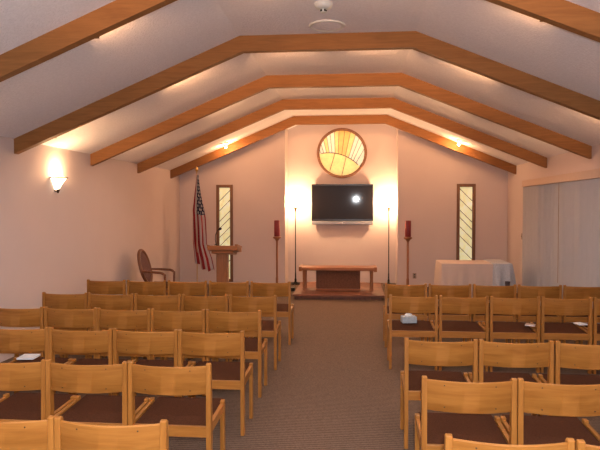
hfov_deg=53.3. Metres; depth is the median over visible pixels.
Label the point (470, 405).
wooden chair
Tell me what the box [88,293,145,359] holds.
wooden chair
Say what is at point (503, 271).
tablecloth
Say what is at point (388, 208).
lamp
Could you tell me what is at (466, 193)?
window
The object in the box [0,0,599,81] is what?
beam
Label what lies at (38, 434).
wooden chair
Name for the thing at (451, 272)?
tablecloth
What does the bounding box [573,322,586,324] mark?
booklet
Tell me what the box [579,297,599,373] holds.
wooden chair
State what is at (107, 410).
wooden chair
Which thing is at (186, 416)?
wooden chair
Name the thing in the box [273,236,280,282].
candle stand
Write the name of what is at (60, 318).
wooden chair
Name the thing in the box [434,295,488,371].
wooden chair
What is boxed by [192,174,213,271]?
flag
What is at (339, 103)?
beam
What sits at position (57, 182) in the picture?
wall sconce
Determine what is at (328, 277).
altar table
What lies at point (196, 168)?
flag pole
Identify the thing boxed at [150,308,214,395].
wooden chair
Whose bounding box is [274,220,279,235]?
candle
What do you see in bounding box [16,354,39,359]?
booklet
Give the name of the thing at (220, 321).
wooden chair
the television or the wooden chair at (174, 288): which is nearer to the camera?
the wooden chair at (174, 288)
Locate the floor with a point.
(334, 387)
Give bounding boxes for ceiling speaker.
[309,20,344,31]
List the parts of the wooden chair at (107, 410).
leg, rail, backrest, rail, seat, leg, rail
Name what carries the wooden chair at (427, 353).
on the floor
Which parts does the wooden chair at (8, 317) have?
rail, backrest, leg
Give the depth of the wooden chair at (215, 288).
7.58 m
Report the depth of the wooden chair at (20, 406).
3.68 m
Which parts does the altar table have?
leg, panel, rail, leg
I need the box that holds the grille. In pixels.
[313,22,340,30]
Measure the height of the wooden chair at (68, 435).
0.805 m
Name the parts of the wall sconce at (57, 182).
lamp shade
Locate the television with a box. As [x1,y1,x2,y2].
[312,184,372,224]
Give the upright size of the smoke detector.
0.088 m
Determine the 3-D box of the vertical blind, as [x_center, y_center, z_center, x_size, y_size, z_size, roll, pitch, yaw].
[4.024,0.347,8.531,0.100,2.215,5.900,0,2,5]
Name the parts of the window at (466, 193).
pane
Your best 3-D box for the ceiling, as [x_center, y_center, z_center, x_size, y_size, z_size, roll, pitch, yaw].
[0.181,-1.602,5.648,7.476,1.270,16.570,0,2,5]
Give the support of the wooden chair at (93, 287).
on the floor
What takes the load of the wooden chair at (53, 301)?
on the floor
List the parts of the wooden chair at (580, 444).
leg, backrest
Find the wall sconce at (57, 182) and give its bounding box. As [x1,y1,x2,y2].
[50,176,67,192]
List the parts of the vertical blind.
slat panel, slat panel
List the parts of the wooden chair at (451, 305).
leg, seat, rail, backrest, leg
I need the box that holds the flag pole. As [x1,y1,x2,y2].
[195,166,197,281]
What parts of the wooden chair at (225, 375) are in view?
leg, backrest, seat, rail, leg, rail, leg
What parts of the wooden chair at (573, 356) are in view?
leg, seat, backrest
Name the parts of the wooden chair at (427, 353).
leg, rail, leg, rail, seat, backrest, leg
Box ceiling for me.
[0,0,599,169]
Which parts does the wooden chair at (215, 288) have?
leg, backrest, leg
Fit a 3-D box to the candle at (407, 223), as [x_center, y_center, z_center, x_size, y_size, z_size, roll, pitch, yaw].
[2.305,0.074,12.750,0.128,0.352,0.128,0,2,5]
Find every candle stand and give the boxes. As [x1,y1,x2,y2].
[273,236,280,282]
[404,237,411,284]
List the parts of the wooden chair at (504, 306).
leg, seat, rail, backrest, leg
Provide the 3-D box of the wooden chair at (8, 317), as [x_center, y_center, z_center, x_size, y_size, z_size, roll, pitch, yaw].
[-2.654,1.165,5.872,0.513,0.805,0.535,0,2,5]
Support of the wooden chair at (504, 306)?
on the floor
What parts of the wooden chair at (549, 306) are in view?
leg, seat, rail, backrest, leg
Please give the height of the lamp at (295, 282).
1.772 m
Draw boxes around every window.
[216,185,232,281]
[317,128,366,177]
[456,184,475,259]
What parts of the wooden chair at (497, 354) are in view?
leg, seat, backrest, leg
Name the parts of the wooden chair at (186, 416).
leg, rail, backrest, rail, seat, leg, rail, leg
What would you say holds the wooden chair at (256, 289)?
on the floor
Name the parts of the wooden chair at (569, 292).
leg, seat, rail, backrest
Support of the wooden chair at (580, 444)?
on the floor
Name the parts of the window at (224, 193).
pane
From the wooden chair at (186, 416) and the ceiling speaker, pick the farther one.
the ceiling speaker
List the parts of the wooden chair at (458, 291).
leg, seat, rail, backrest, leg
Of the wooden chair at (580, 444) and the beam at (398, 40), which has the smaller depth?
the wooden chair at (580, 444)
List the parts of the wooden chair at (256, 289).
leg, backrest, rail, seat, leg, leg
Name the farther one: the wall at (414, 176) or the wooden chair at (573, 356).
the wall at (414, 176)
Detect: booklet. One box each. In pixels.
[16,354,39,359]
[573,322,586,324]
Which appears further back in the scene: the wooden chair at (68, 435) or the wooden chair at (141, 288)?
the wooden chair at (141, 288)
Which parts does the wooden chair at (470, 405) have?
leg, rail, leg, rail, seat, backrest, rail, leg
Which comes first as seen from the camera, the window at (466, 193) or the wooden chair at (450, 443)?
the wooden chair at (450, 443)
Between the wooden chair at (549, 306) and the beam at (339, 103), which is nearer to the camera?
the wooden chair at (549, 306)
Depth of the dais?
11.39 m
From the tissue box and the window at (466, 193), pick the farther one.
the window at (466, 193)
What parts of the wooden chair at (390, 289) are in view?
leg, leg, seat, rail, backrest, leg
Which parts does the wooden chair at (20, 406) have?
rail, backrest, seat, leg, rail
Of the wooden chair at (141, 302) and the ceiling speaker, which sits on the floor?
the wooden chair at (141, 302)
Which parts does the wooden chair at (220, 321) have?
leg, rail, backrest, seat, leg, rail, leg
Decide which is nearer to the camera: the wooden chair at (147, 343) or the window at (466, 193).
the wooden chair at (147, 343)
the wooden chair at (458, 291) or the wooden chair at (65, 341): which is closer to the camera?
the wooden chair at (65, 341)
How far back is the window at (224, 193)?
13.48 m
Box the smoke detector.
[314,0,332,13]
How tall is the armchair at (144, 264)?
1.022 m
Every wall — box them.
[0,136,179,361]
[180,124,507,286]
[507,144,599,292]
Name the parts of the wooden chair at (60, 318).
leg, backrest, rail, leg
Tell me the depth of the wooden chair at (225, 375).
4.55 m
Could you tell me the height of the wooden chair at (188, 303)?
0.805 m
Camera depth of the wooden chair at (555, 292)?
7.22 m
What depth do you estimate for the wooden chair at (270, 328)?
6.38 m
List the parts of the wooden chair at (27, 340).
backrest, seat, leg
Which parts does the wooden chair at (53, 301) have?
leg, backrest, rail, leg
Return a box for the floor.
[0,282,599,449]
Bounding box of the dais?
[292,282,384,299]
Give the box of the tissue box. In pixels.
[401,313,416,322]
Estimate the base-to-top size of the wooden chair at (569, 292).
0.805 m
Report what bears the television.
attached to the wall at (414, 176)
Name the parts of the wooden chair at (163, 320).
leg, rail, backrest, leg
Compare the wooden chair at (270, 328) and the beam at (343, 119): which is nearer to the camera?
the wooden chair at (270, 328)
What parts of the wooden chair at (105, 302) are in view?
leg, backrest, rail, leg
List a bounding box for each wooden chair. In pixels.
[0,307,63,357]
[0,327,72,393]
[0,359,77,421]
[0,416,55,449]
[42,292,87,357]
[44,306,96,358]
[46,359,149,425]
[48,327,131,394]
[54,416,168,449]
[87,279,125,294]
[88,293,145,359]
[96,307,163,394]
[113,328,191,396]
[127,280,166,295]
[128,361,224,449]
[134,293,189,361]
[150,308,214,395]
[168,280,207,295]
[178,329,252,435]
[181,294,235,361]
[206,309,266,397]
[209,281,253,337]
[229,295,280,369]
[250,281,293,344]
[383,283,426,347]
[387,295,437,370]
[400,337,477,448]
[414,375,516,449]
[427,283,470,341]
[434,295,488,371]
[444,433,574,449]
[467,284,516,342]
[468,339,553,415]
[482,296,540,372]
[500,378,599,445]
[509,284,561,342]
[530,296,592,373]
[537,340,599,415]
[553,285,599,343]
[575,439,599,449]
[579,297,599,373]
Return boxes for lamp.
[291,206,299,284]
[383,207,390,284]
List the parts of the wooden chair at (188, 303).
leg, rail, backrest, leg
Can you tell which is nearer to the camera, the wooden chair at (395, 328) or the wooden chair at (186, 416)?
the wooden chair at (186, 416)
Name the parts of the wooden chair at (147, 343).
leg, backrest, seat, leg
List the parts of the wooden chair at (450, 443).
leg, backrest, leg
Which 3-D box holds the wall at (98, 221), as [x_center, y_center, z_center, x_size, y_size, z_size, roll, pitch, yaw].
[-3.482,0.293,6.041,0.120,2.540,16.570,0,2,5]
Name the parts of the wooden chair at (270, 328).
leg, rail, backrest, seat, leg, leg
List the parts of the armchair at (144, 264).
frame, backrest, armrest, armrest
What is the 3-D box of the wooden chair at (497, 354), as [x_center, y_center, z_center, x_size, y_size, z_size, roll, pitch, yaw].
[1.548,1.207,4.450,0.513,0.805,0.535,0,2,5]
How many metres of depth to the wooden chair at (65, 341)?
4.62 m
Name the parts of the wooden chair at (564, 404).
rail, leg, seat, backrest, leg, rail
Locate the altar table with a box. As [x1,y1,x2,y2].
[299,264,376,290]
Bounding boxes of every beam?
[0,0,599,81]
[14,31,599,153]
[90,73,591,165]
[137,98,546,172]
[170,115,515,178]
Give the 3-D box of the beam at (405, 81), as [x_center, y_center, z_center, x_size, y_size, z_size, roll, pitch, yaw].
[0.458,-1.528,8.668,7.236,1.294,0.090,0,2,5]
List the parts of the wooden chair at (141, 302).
leg, rail, backrest, leg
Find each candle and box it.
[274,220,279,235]
[405,221,410,236]
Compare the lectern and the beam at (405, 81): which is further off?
the lectern
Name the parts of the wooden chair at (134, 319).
leg, rail, backrest, leg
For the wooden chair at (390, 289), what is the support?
on the floor
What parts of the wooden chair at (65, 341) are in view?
leg, backrest, seat, leg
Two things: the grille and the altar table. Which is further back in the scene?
the altar table
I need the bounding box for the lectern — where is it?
[207,244,241,281]
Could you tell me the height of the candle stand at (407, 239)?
1.115 m
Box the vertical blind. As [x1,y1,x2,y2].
[522,168,599,322]
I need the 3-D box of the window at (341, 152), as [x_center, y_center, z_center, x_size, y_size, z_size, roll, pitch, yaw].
[0.963,-1.655,13.747,1.150,1.150,0.060,0,2,5]
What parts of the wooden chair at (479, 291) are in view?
leg, seat, rail, backrest, leg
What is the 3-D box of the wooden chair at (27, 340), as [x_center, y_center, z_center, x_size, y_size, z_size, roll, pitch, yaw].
[-2.204,1.193,4.923,0.513,0.805,0.535,0,2,5]
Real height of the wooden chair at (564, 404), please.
0.805 m
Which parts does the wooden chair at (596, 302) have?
seat, leg, backrest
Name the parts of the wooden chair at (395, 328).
leg, leg, seat, rail, backrest, leg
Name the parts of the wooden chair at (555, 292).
leg, seat, rail, backrest, leg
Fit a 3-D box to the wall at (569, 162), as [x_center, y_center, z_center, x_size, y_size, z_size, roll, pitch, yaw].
[3.843,0.286,5.366,0.120,2.592,16.570,0,2,5]
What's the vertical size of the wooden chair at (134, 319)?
0.805 m
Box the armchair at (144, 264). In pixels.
[137,249,174,295]
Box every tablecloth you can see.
[434,260,492,302]
[484,259,516,291]
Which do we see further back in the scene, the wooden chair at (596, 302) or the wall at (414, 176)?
the wall at (414, 176)
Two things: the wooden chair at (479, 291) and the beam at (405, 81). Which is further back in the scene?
the beam at (405, 81)

